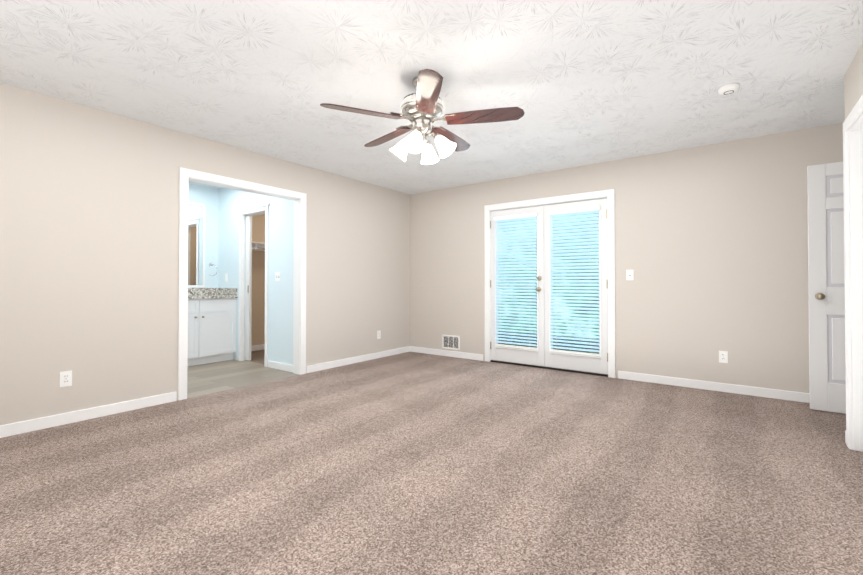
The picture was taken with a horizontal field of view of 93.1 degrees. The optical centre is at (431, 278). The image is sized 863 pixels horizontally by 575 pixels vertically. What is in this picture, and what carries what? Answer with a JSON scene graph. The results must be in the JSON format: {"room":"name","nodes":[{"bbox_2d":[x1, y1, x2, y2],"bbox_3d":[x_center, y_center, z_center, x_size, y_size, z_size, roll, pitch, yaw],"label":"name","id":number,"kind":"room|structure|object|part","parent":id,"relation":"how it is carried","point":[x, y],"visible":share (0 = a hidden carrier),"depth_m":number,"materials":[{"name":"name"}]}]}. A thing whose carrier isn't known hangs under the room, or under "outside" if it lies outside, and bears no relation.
{"room":"empty bedroom","nodes":[
{"label":"empty bedroom","id":0,"kind":"room"},
{"bbox_2d":[188,183,217,287],"bbox_3d":[-3.763,-0.099,5.172,0.142,2.440,2.165,0,-1,37],"label":"wall","id":1,"kind":"structure","parent":0,"point":[206,196],"depth_m":5.79,"materials":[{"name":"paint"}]},
{"bbox_3d":[-3.539,-0.466,5.377,0.020,1.180,1.075,0,-1,37],"label":"bathroom mirror","id":2,"kind":"part","parent":1,"relation":"part of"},
{"bbox_2d":[0,83,409,424],"bbox_3d":[-2.006,-0.110,4.203,0.120,2.440,5.700,0,-1,37],"label":"wall","id":3,"kind":"structure","parent":0,"point":[89,247],"depth_m":3.36,"materials":[{"name":"beige paint"}]},
{"bbox_2d":[60,370,71,386],"bbox_3d":[-2.750,0.757,3.077,0.010,0.115,0.070,0,-1,37],"label":"electrical outlet","id":4,"kind":"object","parent":3,"relation":"attached to","point":[65,378],"visible":1,"depth_m":3.07,"materials":[{"name":"white plastic"}]},
{"bbox_2d":[0,392,176,437],"bbox_3d":[-2.926,1.052,2.830,0.018,0.085,2.120,0,-1,37],"label":"baseboard","id":5,"kind":"structure","parent":3,"relation":"attached to","point":[17,428],"depth_m":3.15,"materials":[{"name":"white wood"}]},
{"bbox_2d":[178,167,306,400],"bbox_3d":[-1.930,0.054,4.288,0.138,2.113,1.366,0,-1,37],"label":"door frame","id":6,"kind":"structure","parent":3,"relation":"attached to","point":[186,176],"depth_m":4.21,"materials":[{"name":"white wood"}]},
{"bbox_2d":[306,346,411,372],"bbox_3d":[-0.897,1.084,5.571,0.018,0.085,1.920,0,-1,37],"label":"baseboard","id":7,"kind":"structure","parent":3,"relation":"attached to","point":[332,364],"depth_m":5.41,"materials":[{"name":"white wood"}]},
{"bbox_2d":[377,330,380,338],"bbox_3d":[-0.745,0.799,5.785,0.010,0.115,0.070,0,-1,37],"label":"electrical outlet","id":8,"kind":"object","parent":3,"relation":"attached to","point":[378,334],"visible":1,"depth_m":5.79,"materials":[{"name":"white plastic"}]},
{"bbox_2d":[187,359,297,397],"bbox_3d":[-2.967,1.144,4.571,2.120,0.060,2.170,0,-1,37],"label":"floor","id":9,"kind":"structure","parent":0,"point":[207,378],"depth_m":4.69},
{"bbox_2d":[187,296,237,366],"bbox_3d":[-3.325,0.694,5.183,0.574,0.855,1.481,0,-1,37],"label":"bathroom vanity","id":10,"kind":"object","parent":9,"relation":"on","point":[212,314],"depth_m":5.37,"materials":[{"name":"painted wood"},{"name":"granite"},{"name":"nickel"}]},
{"bbox_2d":[188,296,198,299],"bbox_3d":[-3.333,0.247,5.188,0.561,0.035,1.491,0,-1,37],"label":"countertop","id":11,"kind":"structure","parent":10,"relation":"on","point":[189,297],"depth_m":5.17,"materials":[{"name":"grey stone"}]},
{"bbox_2d":[246,349,264,363],"bbox_3d":[-1.824,1.162,6.114,2.120,0.060,1.670,0,-1,37],"label":"floor","id":12,"kind":"structure","parent":0,"point":[257,356],"depth_m":5.91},
{"bbox_2d":[218,188,293,364],"bbox_3d":[-2.324,-0.095,5.453,1.880,2.440,0.120,0,-1,37],"label":"wall","id":13,"kind":"structure","parent":0,"point":[280,259],"depth_m":5.13,"materials":[{"name":"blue paint"}]},
{"bbox_2d":[188,288,214,295],"bbox_3d":[-3.550,0.182,5.350,0.020,0.100,1.491,0,-1,37],"label":"backsplash","id":14,"kind":"structure","parent":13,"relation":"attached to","point":[191,291],"depth_m":5.73,"materials":[{"name":"grey stone"}]},
{"bbox_2d":[215,288,237,295],"bbox_3d":[-2.891,0.187,5.777,0.531,0.100,0.020,0,-1,37],"label":"backsplash","id":15,"kind":"structure","parent":13,"relation":"attached to","point":[218,291],"depth_m":5.75,"materials":[{"name":"grey stone"}]},
{"bbox_2d":[245,216,251,360],"bbox_3d":[-2.499,0.131,5.576,0.100,1.966,0.041,0,-1,37],"label":"pocket door","id":16,"kind":"structure","parent":13,"relation":"in","point":[248,278],"depth_m":5.56,"materials":[{"name":"white wood"}]},
{"bbox_2d":[237,203,269,366],"bbox_3d":[-2.312,0.088,5.437,0.755,2.073,0.172,0,-1,37],"label":"door frame","id":17,"kind":"structure","parent":13,"relation":"attached to","point":[260,209],"depth_m":5.55,"materials":[{"name":"white wood"}]},
{"bbox_2d":[275,272,280,280],"bbox_3d":[-1.903,-0.020,5.055,0.115,0.115,0.016,0,-1,37],"label":"bathroom light switch","id":18,"kind":"object","parent":13,"relation":"attached to","point":[277,276],"visible":1,"depth_m":5.05,"materials":[{"name":"white plastic"}]},
{"bbox_2d":[268,360,292,371],"bbox_3d":[-1.833,1.077,4.992,0.558,0.085,0.014,0,-1,37],"label":"baseboard","id":19,"kind":"structure","parent":13,"relation":"attached to","point":[281,366],"depth_m":4.99,"materials":[{"name":"white wood"}]},
{"bbox_2d":[251,214,264,345],"bbox_3d":[-2.629,-0.081,6.721,0.120,2.440,1.675,0,-1,37],"label":"wall","id":20,"kind":"structure","parent":0,"point":[258,291],"depth_m":6.47,"materials":[{"name":"beige paint"}]},
{"bbox_2d":[251,344,264,350],"bbox_3d":[-2.602,1.096,6.629,0.018,0.085,1.452,0,-1,37],"label":"baseboard","id":21,"kind":"structure","parent":20,"relation":"attached to","point":[255,347],"depth_m":6.44,"materials":[{"name":"white wood"}]},
{"bbox_2d":[252,242,264,250],"bbox_3d":[-2.466,-0.480,6.567,0.328,0.115,1.475,0,-1,37],"label":"shelf","id":22,"kind":"object","parent":20,"relation":"attached to","point":[258,246],"visible":0.02,"depth_m":6.18,"materials":[{"name":"white"}]},
{"bbox_2d":[0,352,862,574],"bbox_3d":[0.703,1.116,2.183,6.620,0.060,5.700,0,-1,37],"label":"floor carpet","id":23,"kind":"object","parent":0,"point":[411,463],"visible":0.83,"depth_m":2.19,"materials":[{"name":"brown carpet"}]},
{"bbox_2d":[0,0,862,194],"bbox_3d":[-0.149,-1.376,2.843,8.740,0.060,5.700,0,-1,37],"label":"ceiling","id":24,"kind":"structure","parent":0,"point":[583,82],"depth_m":2.65,"materials":[{"name":"paint"}]},
{"bbox_2d":[320,69,524,164],"bbox_3d":[-0.055,-1.078,2.832,1.291,0.537,1.273,0,-1,37],"label":"ceiling fan","id":25,"kind":"object","parent":24,"relation":"hanging from","point":[422,109],"visible":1,"depth_m":2.70,"materials":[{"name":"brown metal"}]},
{"bbox_3d":[-0.063,-1.118,2.789,0.300,0.458,0.300,0,-1,37],"label":"motor","id":26,"kind":"part","parent":25,"relation":"part of","materials":[{"name":"silver metal"}]},
{"bbox_2d":[718,83,739,94],"bbox_3d":[2.091,-1.325,2.876,0.128,0.040,0.128,0,-1,37],"label":"smoke detector","id":27,"kind":"object","parent":24,"relation":"attached to","point":[729,89],"visible":1,"depth_m":2.85,"materials":[{"name":"white plastic"}]},
{"bbox_2d":[410,123,842,392],"bbox_3d":[2.363,-0.107,4.440,6.620,2.440,0.120,0,-1,37],"label":"wall","id":28,"kind":"structure","parent":0,"point":[711,246],"depth_m":4.18,"materials":[{"name":"beige paint"}]},
{"bbox_2d":[412,346,482,360],"bbox_3d":[0.195,1.088,5.948,1.265,0.085,0.014,0,-1,37],"label":"baseboard","id":29,"kind":"structure","parent":28,"relation":"attached to","point":[456,354],"depth_m":5.90,"materials":[{"name":"white wood"}]},
{"bbox_2d":[442,334,459,349],"bbox_3d":[0.280,0.920,5.891,0.300,0.200,0.007,0,-1,37],"label":"air vent","id":30,"kind":"object","parent":28,"relation":"in","point":[450,341],"visible":1,"depth_m":5.89,"materials":[{"name":"white metal"}]},
{"bbox_2d":[491,206,544,365],"bbox_3d":[1.090,0.097,5.295,0.742,2.000,0.117,0,-1,37],"label":"french door","id":31,"kind":"structure","parent":28,"relation":"in","point":[520,356],"depth_m":5.25,"materials":[{"name":"white wood"}]},
{"bbox_2d":[494,212,538,351],"bbox_3d":[1.081,0.049,5.283,0.602,1.735,0.060,0,-1,37],"label":"door blind","id":32,"kind":"object","parent":31,"relation":"attached to","point":[503,278],"visible":1,"depth_m":5.27,"materials":[{"name":"white plastic"}]},
{"bbox_2d":[490,209,607,361],"bbox_3d":[1.398,0.085,5.083,1.498,1.730,0.012,0,-1,37],"label":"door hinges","id":33,"kind":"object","parent":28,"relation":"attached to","point":[607,284],"depth_m":4.65,"materials":[{"name":"silver metal"}]},
{"bbox_2d":[490,360,607,376],"bbox_3d":[1.439,1.110,5.126,1.494,0.022,0.154,0,-1,37],"label":"threshold","id":34,"kind":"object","parent":28,"relation":"attached to","point":[560,369],"depth_m":5.01,"materials":[{"name":"brown metal"}]},
{"bbox_2d":[484,189,615,377],"bbox_3d":[1.425,0.062,5.121,1.656,2.118,0.138,0,-1,37],"label":"door frame","id":35,"kind":"structure","parent":28,"relation":"attached to","point":[609,194],"depth_m":4.83,"materials":[{"name":"white wood"}]},
{"bbox_2d":[544,198,607,373],"bbox_3d":[1.712,0.092,4.881,0.742,2.000,0.042,0,-1,37],"label":"french door","id":36,"kind":"structure","parent":28,"relation":"in","point":[581,363],"depth_m":4.81,"materials":[{"name":"white wood"}]},
{"bbox_2d":[548,206,600,357],"bbox_3d":[1.681,0.044,4.839,0.602,1.735,0.060,0,-1,37],"label":"door blind","id":37,"kind":"object","parent":36,"relation":"attached to","point":[570,213],"visible":1,"depth_m":4.83,"materials":[{"name":"white plastic"}]},
{"bbox_2d":[626,270,632,279],"bbox_3d":[2.177,-0.037,4.491,0.070,0.115,0.016,0,-1,37],"label":"light switch","id":38,"kind":"object","parent":28,"relation":"attached to","point":[629,274],"visible":1,"depth_m":4.49,"materials":[{"name":"white plastic"}]},
{"bbox_2d":[618,371,809,402],"bbox_3d":[3.039,1.063,3.840,2.395,0.085,0.018,0,-1,37],"label":"baseboard","id":39,"kind":"structure","parent":28,"relation":"attached to","point":[698,384],"depth_m":4.00,"materials":[{"name":"white wood"}]},
{"bbox_2d":[719,351,727,362],"bbox_3d":[2.846,0.767,3.990,0.070,0.115,0.010,0,-1,37],"label":"electrical outlet","id":40,"kind":"object","parent":28,"relation":"attached to","point":[723,356],"visible":1,"depth_m":3.99,"materials":[{"name":"white plastic"}]},
{"bbox_2d":[844,42,862,118],"bbox_3d":[1.501,-0.148,0.923,0.120,2.440,4.360,0,-1,37],"label":"wall","id":41,"kind":"structure","parent":0,"point":[853,84],"depth_m":2.50,"materials":[{"name":"beige paint"}]},
{"bbox_2d":[843,94,862,451],"bbox_3d":[2.249,0.027,1.947,0.138,2.113,1.726,0,-1,37],"label":"trim","id":42,"kind":"structure","parent":41,"relation":"attached to","point":[853,186],"depth_m":2.60,"materials":[{"name":"white wood"}]},
{"bbox_3d":[3.219,-0.136,1.983,0.120,2.440,2.810,0,-1,37],"label":"wall","id":43,"kind":"structure","parent":0,"visible":0},
{"bbox_2d":[807,162,845,413],"bbox_3d":[3.490,0.071,3.187,0.816,2.030,0.191,0,-1,37],"label":"entry door","id":44,"kind":"structure","parent":43,"relation":"in","point":[826,303],"depth_m":3.35,"materials":[{"name":"white wood"}]},
{"label":"outside","id":45,"kind":"structure","parent":0,"visible":0},
{"bbox_2d":[498,331,598,353],"bbox_3d":[2.745,1.275,6.300,8.000,0.220,3.290,0,-1,37],"label":"ground","id":46,"kind":"structure","parent":45,"point":[553,342],"depth_m":7.50,"materials":[{"name":"grey"}]},
{"bbox_2d":[498,213,598,338],"bbox_3d":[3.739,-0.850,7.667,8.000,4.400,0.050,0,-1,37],"label":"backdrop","id":47,"kind":"structure","parent":45,"point":[553,286],"depth_m":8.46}
]}

